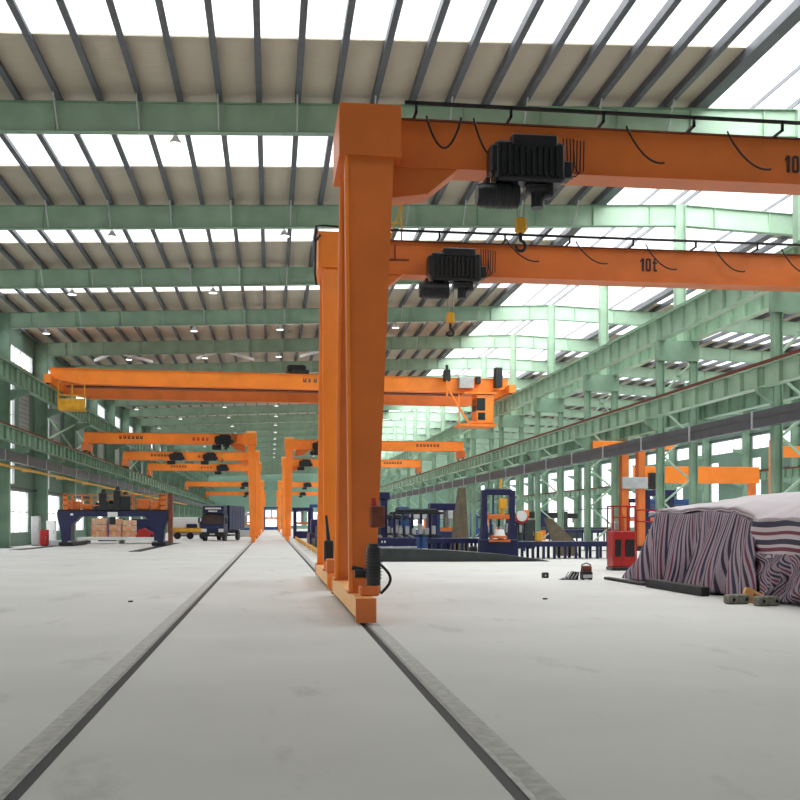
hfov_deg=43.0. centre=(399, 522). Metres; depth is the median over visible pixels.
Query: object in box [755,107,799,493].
lattice column
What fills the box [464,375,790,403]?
roof beam
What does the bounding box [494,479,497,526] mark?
wall column
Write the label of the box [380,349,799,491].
runway
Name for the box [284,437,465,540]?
gantry crane
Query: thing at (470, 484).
wall column
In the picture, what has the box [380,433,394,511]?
lattice column
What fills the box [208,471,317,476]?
roof beam
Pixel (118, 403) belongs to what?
roof beam
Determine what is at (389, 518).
shelf
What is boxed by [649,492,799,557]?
tarpaulin
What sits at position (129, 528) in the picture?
crate stack
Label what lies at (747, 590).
clamp
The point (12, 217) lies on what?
roof beam
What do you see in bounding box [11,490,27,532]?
window
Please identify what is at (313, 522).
machine
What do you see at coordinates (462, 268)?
electric hoist
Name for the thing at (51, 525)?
cabinet
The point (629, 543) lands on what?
vent
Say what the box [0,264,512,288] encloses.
roof beam
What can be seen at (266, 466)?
roof beam
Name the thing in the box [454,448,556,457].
roof beam
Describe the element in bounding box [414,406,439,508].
lattice column
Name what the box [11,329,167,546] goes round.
wall
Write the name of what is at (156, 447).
wall column
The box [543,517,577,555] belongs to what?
steel plate
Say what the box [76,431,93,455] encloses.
brace
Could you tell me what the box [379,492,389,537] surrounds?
machine
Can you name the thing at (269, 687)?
floor
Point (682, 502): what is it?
machine
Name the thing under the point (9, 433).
runway
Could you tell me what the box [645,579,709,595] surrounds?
beam
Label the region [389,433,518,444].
roof beam
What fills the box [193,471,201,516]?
wall column
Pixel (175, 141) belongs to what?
lamp
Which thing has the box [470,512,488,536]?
machine
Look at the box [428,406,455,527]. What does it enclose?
lattice column
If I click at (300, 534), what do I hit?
machine
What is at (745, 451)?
wall column
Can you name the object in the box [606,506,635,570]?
machine
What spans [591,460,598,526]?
wall column
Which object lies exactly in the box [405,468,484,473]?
roof beam
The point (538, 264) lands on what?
gantry crane
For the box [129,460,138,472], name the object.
brace
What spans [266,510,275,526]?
window
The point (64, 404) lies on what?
basket
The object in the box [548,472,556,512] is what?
window
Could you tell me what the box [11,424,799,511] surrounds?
girt
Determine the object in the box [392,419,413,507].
lattice column
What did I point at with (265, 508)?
machine
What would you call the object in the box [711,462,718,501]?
window
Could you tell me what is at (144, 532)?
tarpaulin
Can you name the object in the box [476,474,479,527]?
wall column
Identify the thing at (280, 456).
roof beam
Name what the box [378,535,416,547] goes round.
table
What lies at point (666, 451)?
window
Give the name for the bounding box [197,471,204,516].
wall column
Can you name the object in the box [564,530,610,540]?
work table
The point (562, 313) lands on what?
roof beam
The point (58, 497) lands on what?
window
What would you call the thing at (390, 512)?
shelf
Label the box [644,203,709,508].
lattice column
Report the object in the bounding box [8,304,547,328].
roof beam
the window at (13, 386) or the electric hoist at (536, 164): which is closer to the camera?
the electric hoist at (536, 164)
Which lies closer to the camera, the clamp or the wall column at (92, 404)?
the clamp
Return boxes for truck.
[198,505,244,540]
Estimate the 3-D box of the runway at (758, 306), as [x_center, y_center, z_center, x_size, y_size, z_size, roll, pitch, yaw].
[0.954,-9.700,158.419,0.440,1.300,287.470,0,0,-7]
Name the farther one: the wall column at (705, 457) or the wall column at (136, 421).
the wall column at (136, 421)
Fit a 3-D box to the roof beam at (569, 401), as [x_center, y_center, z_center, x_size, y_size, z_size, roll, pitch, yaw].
[23.810,-14.529,122.580,37.210,2.561,0.340,0,0,-7]
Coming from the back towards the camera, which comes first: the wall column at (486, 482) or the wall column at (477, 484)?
the wall column at (477, 484)
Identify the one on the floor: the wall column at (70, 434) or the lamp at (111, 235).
the wall column at (70, 434)
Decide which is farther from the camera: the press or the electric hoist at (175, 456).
the electric hoist at (175, 456)
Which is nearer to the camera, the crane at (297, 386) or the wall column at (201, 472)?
the crane at (297, 386)
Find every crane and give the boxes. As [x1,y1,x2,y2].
[44,365,514,428]
[57,486,172,545]
[82,431,256,541]
[122,450,259,537]
[147,462,260,535]
[185,480,263,531]
[206,491,265,506]
[276,491,317,526]
[278,481,317,531]
[281,457,421,536]
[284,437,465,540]
[314,205,799,588]
[331,100,799,622]
[633,466,758,495]
[769,440,799,493]
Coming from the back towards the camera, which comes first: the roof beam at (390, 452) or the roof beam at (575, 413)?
the roof beam at (390, 452)
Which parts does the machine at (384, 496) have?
crown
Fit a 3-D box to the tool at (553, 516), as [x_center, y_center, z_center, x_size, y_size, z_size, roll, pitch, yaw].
[15.656,0.200,106.826,2.600,3.000,1.800,0,0,-7]
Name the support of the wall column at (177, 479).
on the floor
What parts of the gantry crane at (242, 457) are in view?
leg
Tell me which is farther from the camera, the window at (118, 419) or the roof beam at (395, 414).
the roof beam at (395, 414)
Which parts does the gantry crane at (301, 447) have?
leg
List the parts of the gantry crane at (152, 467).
leg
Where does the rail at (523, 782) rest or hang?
on the floor
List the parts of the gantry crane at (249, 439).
leg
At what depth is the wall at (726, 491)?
132.84 m
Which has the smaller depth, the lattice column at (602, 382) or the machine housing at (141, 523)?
the lattice column at (602, 382)
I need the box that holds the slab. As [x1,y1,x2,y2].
[49,540,61,544]
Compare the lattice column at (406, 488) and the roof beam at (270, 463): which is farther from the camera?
the roof beam at (270, 463)
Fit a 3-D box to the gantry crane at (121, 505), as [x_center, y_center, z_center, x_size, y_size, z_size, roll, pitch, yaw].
[-21.232,-0.510,77.038,8.200,4.380,5.800,0,0,-7]
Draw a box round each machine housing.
[98,519,125,540]
[131,519,153,531]
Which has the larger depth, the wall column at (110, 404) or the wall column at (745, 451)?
the wall column at (745, 451)
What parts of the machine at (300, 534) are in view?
crown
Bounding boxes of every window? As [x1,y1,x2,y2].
[11,344,32,374]
[11,385,14,425]
[11,444,14,484]
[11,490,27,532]
[48,495,59,531]
[76,498,83,530]
[98,404,104,419]
[115,416,119,428]
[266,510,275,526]
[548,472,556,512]
[564,469,573,526]
[581,466,592,526]
[601,463,610,526]
[647,451,667,465]
[711,438,741,455]
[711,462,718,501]
[752,430,788,449]
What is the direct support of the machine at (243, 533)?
on the floor
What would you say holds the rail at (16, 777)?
on the floor
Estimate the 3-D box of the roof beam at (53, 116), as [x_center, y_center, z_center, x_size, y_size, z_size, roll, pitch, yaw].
[-3.461,-14.521,36.152,37.610,2.577,1.140,0,0,-7]
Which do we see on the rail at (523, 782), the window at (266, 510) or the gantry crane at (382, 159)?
the gantry crane at (382, 159)
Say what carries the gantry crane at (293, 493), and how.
on the rail at (523, 782)
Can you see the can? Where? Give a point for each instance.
(538, 535)
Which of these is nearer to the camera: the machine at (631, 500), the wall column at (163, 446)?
the machine at (631, 500)
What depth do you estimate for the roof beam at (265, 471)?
279.85 m
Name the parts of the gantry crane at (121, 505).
rail post, leg, sign plate, deck plate, guard rail, leg, rail post, post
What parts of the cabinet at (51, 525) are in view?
door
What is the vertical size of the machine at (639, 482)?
6.700 m
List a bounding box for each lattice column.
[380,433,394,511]
[387,427,402,512]
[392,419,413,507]
[402,411,424,527]
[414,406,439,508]
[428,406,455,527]
[444,374,471,537]
[465,357,498,537]
[491,334,530,528]
[526,304,571,539]
[574,286,627,550]
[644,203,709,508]
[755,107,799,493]
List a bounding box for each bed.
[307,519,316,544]
[312,526,316,547]
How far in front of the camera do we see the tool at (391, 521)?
116.20 m
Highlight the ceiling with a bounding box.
[0,0,799,439]
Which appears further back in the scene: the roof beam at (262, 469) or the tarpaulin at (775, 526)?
the roof beam at (262, 469)
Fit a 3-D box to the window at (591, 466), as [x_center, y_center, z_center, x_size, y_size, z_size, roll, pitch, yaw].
[35.184,-4.875,188.742,0.200,11.250,9.000,0,0,-7]
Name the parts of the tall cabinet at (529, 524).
door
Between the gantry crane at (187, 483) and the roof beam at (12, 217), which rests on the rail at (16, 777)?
the gantry crane at (187, 483)
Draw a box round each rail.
[0,532,261,799]
[279,532,566,799]
[295,536,316,552]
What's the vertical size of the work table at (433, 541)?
0.950 m
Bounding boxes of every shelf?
[388,517,410,519]
[390,512,443,513]
[391,535,442,536]
[478,533,527,534]
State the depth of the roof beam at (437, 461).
238.61 m
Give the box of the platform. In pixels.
[77,537,153,543]
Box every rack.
[378,515,410,534]
[390,508,443,548]
[477,513,528,550]
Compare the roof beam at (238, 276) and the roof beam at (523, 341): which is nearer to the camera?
the roof beam at (238, 276)
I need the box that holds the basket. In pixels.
[58,384,86,411]
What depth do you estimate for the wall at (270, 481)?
299.35 m
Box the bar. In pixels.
[0,463,187,504]
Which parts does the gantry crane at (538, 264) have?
leg, drive motor, leg, plate, guard rail, panel frame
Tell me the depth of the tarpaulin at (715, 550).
25.50 m
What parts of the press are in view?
hydraulic tank, crown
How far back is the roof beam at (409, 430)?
167.43 m
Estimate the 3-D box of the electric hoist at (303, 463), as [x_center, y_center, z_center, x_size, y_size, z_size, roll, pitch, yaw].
[-11.892,-7.250,126.883,1.900,1.360,0.540,0,0,-7]
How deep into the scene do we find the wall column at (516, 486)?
241.01 m
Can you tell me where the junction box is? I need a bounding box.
[542,572,548,577]
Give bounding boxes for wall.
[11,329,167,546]
[209,473,465,528]
[480,404,789,530]
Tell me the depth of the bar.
85.55 m
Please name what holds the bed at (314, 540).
on the floor
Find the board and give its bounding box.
[604,577,644,585]
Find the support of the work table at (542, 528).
on the floor
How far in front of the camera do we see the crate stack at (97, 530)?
83.07 m
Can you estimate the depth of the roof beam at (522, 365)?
98.76 m
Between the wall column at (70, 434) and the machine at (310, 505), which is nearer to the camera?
the wall column at (70, 434)
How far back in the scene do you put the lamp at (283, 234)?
47.91 m
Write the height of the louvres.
3.100 m
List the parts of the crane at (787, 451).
leg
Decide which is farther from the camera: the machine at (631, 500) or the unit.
the machine at (631, 500)
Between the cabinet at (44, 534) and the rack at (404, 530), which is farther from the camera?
the cabinet at (44, 534)
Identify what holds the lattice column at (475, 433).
on the floor
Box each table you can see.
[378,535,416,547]
[426,538,478,550]
[518,541,606,558]
[541,527,610,540]
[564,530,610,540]
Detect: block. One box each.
[723,594,749,603]
[753,595,779,605]
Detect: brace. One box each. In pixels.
[48,417,74,446]
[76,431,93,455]
[94,355,152,362]
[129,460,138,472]
[196,353,253,360]
[300,351,318,357]
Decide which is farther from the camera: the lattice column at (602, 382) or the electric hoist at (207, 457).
the electric hoist at (207, 457)
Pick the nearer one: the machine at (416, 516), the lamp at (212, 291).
the lamp at (212, 291)
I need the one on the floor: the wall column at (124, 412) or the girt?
the wall column at (124, 412)
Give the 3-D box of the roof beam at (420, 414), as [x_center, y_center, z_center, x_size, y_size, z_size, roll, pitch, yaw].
[20.860,-14.529,145.793,37.210,2.561,0.340,0,0,-7]
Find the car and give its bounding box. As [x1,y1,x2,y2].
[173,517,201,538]
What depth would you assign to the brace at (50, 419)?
86.33 m
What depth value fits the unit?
30.34 m
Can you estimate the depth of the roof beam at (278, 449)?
198.10 m
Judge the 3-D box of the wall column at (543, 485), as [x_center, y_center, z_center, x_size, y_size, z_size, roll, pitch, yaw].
[30.337,-6.299,217.762,2.400,15.998,0.700,0,0,-7]
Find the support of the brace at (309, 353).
attached to the roof beam at (417, 342)
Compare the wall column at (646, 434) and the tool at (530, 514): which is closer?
the tool at (530, 514)
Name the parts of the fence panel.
post, rail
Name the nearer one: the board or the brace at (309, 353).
the board
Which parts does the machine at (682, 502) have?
crown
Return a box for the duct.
[0,448,203,506]
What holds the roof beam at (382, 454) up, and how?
attached to the wall column at (529, 484)
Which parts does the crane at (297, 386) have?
cab frame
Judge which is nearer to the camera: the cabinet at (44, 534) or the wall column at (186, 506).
the cabinet at (44, 534)
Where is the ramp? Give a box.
[381,548,548,561]
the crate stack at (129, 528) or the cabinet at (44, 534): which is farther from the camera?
the crate stack at (129, 528)
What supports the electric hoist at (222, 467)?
hanging from the gantry crane at (152, 467)
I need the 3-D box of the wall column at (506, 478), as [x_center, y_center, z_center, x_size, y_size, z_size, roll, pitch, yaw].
[25.911,-6.299,252.582,2.400,15.998,0.700,0,0,-7]
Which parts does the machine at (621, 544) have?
rail post, rail post, guard rail, rail post, rail post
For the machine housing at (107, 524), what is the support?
on the floor
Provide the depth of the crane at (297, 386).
81.34 m
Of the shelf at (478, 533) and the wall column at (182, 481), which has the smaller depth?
the shelf at (478, 533)
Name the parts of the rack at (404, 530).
post, post, post, post, post, post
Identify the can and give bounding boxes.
[535,532,541,540]
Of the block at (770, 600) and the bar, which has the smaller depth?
the block at (770, 600)
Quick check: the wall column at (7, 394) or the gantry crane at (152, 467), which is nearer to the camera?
the wall column at (7, 394)
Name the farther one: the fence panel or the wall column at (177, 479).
the wall column at (177, 479)
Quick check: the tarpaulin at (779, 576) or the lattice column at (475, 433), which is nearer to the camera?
the tarpaulin at (779, 576)
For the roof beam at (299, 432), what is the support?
attached to the wall column at (156, 447)
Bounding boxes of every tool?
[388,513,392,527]
[524,510,545,539]
[541,511,557,538]
[564,511,580,537]
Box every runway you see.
[0,355,213,490]
[0,420,215,504]
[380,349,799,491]
[381,240,799,470]
[384,293,768,470]
[387,379,799,493]
[470,466,799,504]
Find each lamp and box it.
[67,289,75,295]
[107,228,117,238]
[168,132,182,146]
[209,288,216,293]
[279,228,289,237]
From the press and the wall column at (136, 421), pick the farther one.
the wall column at (136, 421)
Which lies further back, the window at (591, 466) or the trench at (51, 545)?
the window at (591, 466)
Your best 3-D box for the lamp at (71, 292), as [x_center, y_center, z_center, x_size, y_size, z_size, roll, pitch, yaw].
[-18.777,-13.279,58.116,0.512,0.420,0.520,0,0,-7]
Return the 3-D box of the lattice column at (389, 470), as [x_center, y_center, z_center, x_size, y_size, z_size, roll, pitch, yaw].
[-0.963,-7.085,166.608,3.360,17.570,0.700,0,0,-7]
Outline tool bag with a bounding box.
[558,571,578,579]
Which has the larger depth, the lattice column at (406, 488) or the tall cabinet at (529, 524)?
the lattice column at (406, 488)
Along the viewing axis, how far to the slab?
77.79 m
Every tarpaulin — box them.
[136,528,153,536]
[622,510,756,595]
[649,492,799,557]
[721,553,799,603]
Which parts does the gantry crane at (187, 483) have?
leg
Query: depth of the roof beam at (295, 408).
128.66 m
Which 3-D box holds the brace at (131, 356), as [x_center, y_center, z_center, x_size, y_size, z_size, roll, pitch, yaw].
[-23.156,-13.747,83.850,4.878,0.200,4.691,0,0,-7]
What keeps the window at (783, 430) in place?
in the wall at (726, 491)
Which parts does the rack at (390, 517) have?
post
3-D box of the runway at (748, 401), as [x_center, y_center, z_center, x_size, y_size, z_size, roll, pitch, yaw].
[1.500,-5.670,158.489,0.440,1.020,287.470,0,0,-7]
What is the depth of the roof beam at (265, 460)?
232.71 m
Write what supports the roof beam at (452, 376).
attached to the wall column at (92, 404)
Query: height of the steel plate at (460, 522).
3.600 m
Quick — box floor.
[0,529,799,799]
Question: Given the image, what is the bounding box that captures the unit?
[580,562,592,579]
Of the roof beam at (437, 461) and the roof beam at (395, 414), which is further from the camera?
the roof beam at (437, 461)
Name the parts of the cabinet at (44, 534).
door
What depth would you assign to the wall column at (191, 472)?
231.43 m
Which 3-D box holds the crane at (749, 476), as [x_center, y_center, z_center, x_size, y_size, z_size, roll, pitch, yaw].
[26.931,-1.700,91.879,11.800,6.800,1.100,0,0,-7]
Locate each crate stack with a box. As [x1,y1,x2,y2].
[92,518,106,536]
[109,519,122,536]
[123,520,136,536]
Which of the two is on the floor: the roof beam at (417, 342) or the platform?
the platform
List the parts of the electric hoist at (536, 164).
hoist motor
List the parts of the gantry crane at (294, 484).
leg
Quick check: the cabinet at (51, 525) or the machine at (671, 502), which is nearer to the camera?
the machine at (671, 502)
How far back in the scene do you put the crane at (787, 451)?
79.25 m
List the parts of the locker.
door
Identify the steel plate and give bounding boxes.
[450,488,468,550]
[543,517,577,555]
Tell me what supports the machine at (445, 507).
on the floor
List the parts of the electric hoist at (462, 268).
hoist motor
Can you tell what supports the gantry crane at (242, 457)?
on the rail at (16, 777)
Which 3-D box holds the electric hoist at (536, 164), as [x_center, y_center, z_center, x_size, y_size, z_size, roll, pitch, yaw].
[2.579,-6.547,20.529,2.234,2.348,1.320,0,0,-7]
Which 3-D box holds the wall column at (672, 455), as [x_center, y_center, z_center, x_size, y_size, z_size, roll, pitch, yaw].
[39.188,-6.299,148.123,2.400,15.998,0.700,0,0,-7]
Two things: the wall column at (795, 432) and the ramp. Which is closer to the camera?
the ramp
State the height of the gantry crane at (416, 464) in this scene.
9.955 m
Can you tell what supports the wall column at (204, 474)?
on the floor
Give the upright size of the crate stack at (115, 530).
1.500 m
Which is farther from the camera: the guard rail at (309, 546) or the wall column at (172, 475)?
the wall column at (172, 475)
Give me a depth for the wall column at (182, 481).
208.22 m
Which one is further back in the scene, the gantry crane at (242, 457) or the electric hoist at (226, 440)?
the gantry crane at (242, 457)
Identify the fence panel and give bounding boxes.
[635,509,657,559]
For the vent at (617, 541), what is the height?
0.620 m
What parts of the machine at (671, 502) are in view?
crown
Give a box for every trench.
[12,545,58,549]
[129,543,177,551]
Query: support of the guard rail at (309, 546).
on the floor
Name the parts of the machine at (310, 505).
crown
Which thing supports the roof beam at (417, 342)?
attached to the wall column at (42, 413)
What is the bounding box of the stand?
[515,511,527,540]
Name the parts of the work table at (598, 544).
leg, leg, leg, leg, leg, leg, leg, leg, leg, leg, leg, leg, leg, leg, leg, leg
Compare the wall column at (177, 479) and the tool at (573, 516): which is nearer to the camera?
the tool at (573, 516)
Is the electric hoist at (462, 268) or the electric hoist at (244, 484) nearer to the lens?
the electric hoist at (462, 268)
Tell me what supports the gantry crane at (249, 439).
on the rail at (16, 777)
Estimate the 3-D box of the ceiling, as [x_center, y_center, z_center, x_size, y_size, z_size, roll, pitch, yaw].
[2.249,-15.246,140.933,78.200,1.929,322.650,0,0,-7]
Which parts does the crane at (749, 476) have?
leg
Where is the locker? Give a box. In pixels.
[31,516,40,545]
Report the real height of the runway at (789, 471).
1.100 m
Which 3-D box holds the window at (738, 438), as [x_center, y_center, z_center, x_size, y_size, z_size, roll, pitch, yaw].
[42.535,-9.850,130.907,0.200,1.700,10.800,0,0,-7]
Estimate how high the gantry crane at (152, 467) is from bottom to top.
9.955 m
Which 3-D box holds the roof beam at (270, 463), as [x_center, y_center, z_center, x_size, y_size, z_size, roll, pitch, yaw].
[-30.063,-14.521,245.468,37.610,2.577,0.340,0,0,-7]
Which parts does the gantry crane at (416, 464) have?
leg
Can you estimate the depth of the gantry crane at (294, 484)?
197.72 m
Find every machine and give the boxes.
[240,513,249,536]
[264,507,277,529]
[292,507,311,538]
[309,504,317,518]
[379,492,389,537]
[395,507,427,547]
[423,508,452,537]
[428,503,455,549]
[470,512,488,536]
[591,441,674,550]
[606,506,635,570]
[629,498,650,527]
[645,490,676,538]
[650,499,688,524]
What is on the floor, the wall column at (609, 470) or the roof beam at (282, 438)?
the wall column at (609, 470)
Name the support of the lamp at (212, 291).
hanging from the roof beam at (238, 276)
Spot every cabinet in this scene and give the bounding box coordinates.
[40,530,48,545]
[46,520,56,539]
[517,520,534,548]
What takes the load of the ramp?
on the floor
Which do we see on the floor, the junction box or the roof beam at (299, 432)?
the junction box
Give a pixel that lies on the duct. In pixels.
(6, 455)
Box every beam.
[0,91,796,137]
[0,200,675,229]
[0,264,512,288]
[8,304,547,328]
[48,334,509,356]
[75,357,481,372]
[115,400,245,406]
[129,404,425,416]
[140,411,412,425]
[150,419,402,432]
[167,433,384,445]
[174,442,283,449]
[179,447,283,451]
[189,455,317,461]
[193,427,392,436]
[193,458,317,463]
[203,467,317,472]
[206,469,317,474]
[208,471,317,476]
[239,462,280,465]
[260,451,309,455]
[261,465,281,467]
[381,451,541,460]
[381,453,465,460]
[381,457,515,466]
[382,439,573,452]
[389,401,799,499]
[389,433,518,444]
[397,427,534,439]
[405,375,458,377]
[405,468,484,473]
[406,419,639,438]
[417,411,668,431]
[422,463,446,466]
[430,406,607,417]
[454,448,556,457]
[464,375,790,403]
[487,357,726,381]
[496,397,742,414]
[517,335,787,362]
[555,305,799,336]
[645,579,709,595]
[686,205,792,236]
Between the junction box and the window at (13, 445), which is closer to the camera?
the junction box
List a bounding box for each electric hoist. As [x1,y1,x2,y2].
[167,452,184,464]
[201,453,217,464]
[212,434,235,461]
[215,464,228,474]
[240,482,248,488]
[297,459,312,470]
[302,482,311,488]
[310,441,317,454]
[418,247,495,336]
[475,133,584,252]
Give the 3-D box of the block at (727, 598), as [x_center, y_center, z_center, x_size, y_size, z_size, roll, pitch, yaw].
[7.084,1.600,21.359,0.480,0.200,0.290,0,0,-15]
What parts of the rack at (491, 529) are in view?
post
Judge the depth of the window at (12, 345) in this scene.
77.58 m
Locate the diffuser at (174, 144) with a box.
[169,142,181,146]
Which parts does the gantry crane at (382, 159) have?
leg, plate, leg, drive motor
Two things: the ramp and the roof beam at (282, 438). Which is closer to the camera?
the ramp
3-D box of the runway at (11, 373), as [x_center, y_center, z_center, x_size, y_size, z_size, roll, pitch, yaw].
[-36.266,-9.700,153.689,0.440,1.300,287.470,0,0,-7]
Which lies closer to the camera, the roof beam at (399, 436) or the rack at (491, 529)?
the rack at (491, 529)
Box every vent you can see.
[615,539,620,556]
[625,539,634,556]
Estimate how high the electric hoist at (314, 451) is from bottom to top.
2.551 m
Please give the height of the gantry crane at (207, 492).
9.955 m
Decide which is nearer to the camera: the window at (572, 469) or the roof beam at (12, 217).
the roof beam at (12, 217)
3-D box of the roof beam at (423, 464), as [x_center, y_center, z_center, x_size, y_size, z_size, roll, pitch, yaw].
[7.584,-14.529,250.253,37.210,2.561,0.340,0,0,-7]
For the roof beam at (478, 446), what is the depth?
192.24 m
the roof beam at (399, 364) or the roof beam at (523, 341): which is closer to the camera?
the roof beam at (523, 341)
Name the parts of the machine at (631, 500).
crown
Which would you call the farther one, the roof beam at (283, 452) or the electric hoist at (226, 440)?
the roof beam at (283, 452)
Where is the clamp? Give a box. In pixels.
[743,587,762,602]
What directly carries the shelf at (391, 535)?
attached to the rack at (404, 530)
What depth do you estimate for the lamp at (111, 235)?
46.92 m
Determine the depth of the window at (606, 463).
181.52 m
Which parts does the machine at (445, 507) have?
crown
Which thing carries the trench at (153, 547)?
on the floor
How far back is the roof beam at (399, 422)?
151.96 m
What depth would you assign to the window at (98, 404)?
112.82 m
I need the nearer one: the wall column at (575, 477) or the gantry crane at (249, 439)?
the gantry crane at (249, 439)
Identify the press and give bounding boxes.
[469,479,517,555]
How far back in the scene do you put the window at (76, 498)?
101.53 m
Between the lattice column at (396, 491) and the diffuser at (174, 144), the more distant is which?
the lattice column at (396, 491)
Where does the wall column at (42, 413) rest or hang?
on the floor
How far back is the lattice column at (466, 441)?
108.52 m
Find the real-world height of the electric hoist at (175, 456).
1.360 m
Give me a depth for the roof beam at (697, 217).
50.91 m
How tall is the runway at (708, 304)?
1.300 m
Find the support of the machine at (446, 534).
on the floor
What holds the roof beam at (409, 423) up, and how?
attached to the wall column at (646, 434)
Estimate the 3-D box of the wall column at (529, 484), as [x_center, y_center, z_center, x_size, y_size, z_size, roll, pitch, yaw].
[28.862,-6.299,229.369,2.400,15.998,0.700,0,0,-7]
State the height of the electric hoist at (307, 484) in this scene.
1.360 m
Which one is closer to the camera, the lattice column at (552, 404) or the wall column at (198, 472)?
the lattice column at (552, 404)
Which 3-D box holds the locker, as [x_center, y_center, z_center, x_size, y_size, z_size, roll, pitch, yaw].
[-27.168,0.600,75.754,0.600,2.200,0.550,0,0,-7]
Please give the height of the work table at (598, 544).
0.820 m
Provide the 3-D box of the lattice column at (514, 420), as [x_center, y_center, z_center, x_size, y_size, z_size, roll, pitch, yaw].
[9.362,-7.085,85.362,3.360,17.570,0.700,0,0,-7]
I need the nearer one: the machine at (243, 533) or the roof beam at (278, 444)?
the machine at (243, 533)
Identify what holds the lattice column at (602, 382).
on the floor
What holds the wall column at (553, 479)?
on the floor
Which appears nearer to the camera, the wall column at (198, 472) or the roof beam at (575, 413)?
the roof beam at (575, 413)
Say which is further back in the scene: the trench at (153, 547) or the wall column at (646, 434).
the wall column at (646, 434)
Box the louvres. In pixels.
[18,388,151,477]
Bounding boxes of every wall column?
[0,313,29,547]
[34,343,63,529]
[64,365,89,540]
[87,399,109,536]
[106,400,125,518]
[121,409,139,519]
[133,418,150,518]
[144,426,159,518]
[153,444,167,499]
[161,444,174,532]
[168,445,180,516]
[174,450,185,516]
[180,461,190,516]
[185,461,194,516]
[189,462,198,516]
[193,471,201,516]
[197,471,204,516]
[200,471,207,520]
[203,473,210,513]
[470,484,471,511]
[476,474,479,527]
[480,472,487,512]
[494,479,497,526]
[504,467,507,523]
[510,465,518,512]
[524,461,531,519]
[541,458,545,510]
[551,455,557,522]
[567,450,578,526]
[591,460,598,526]
[608,456,618,514]
[632,434,646,492]
[665,427,675,506]
[698,419,709,502]
[733,410,750,496]
[783,398,799,491]
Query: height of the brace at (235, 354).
0.200 m

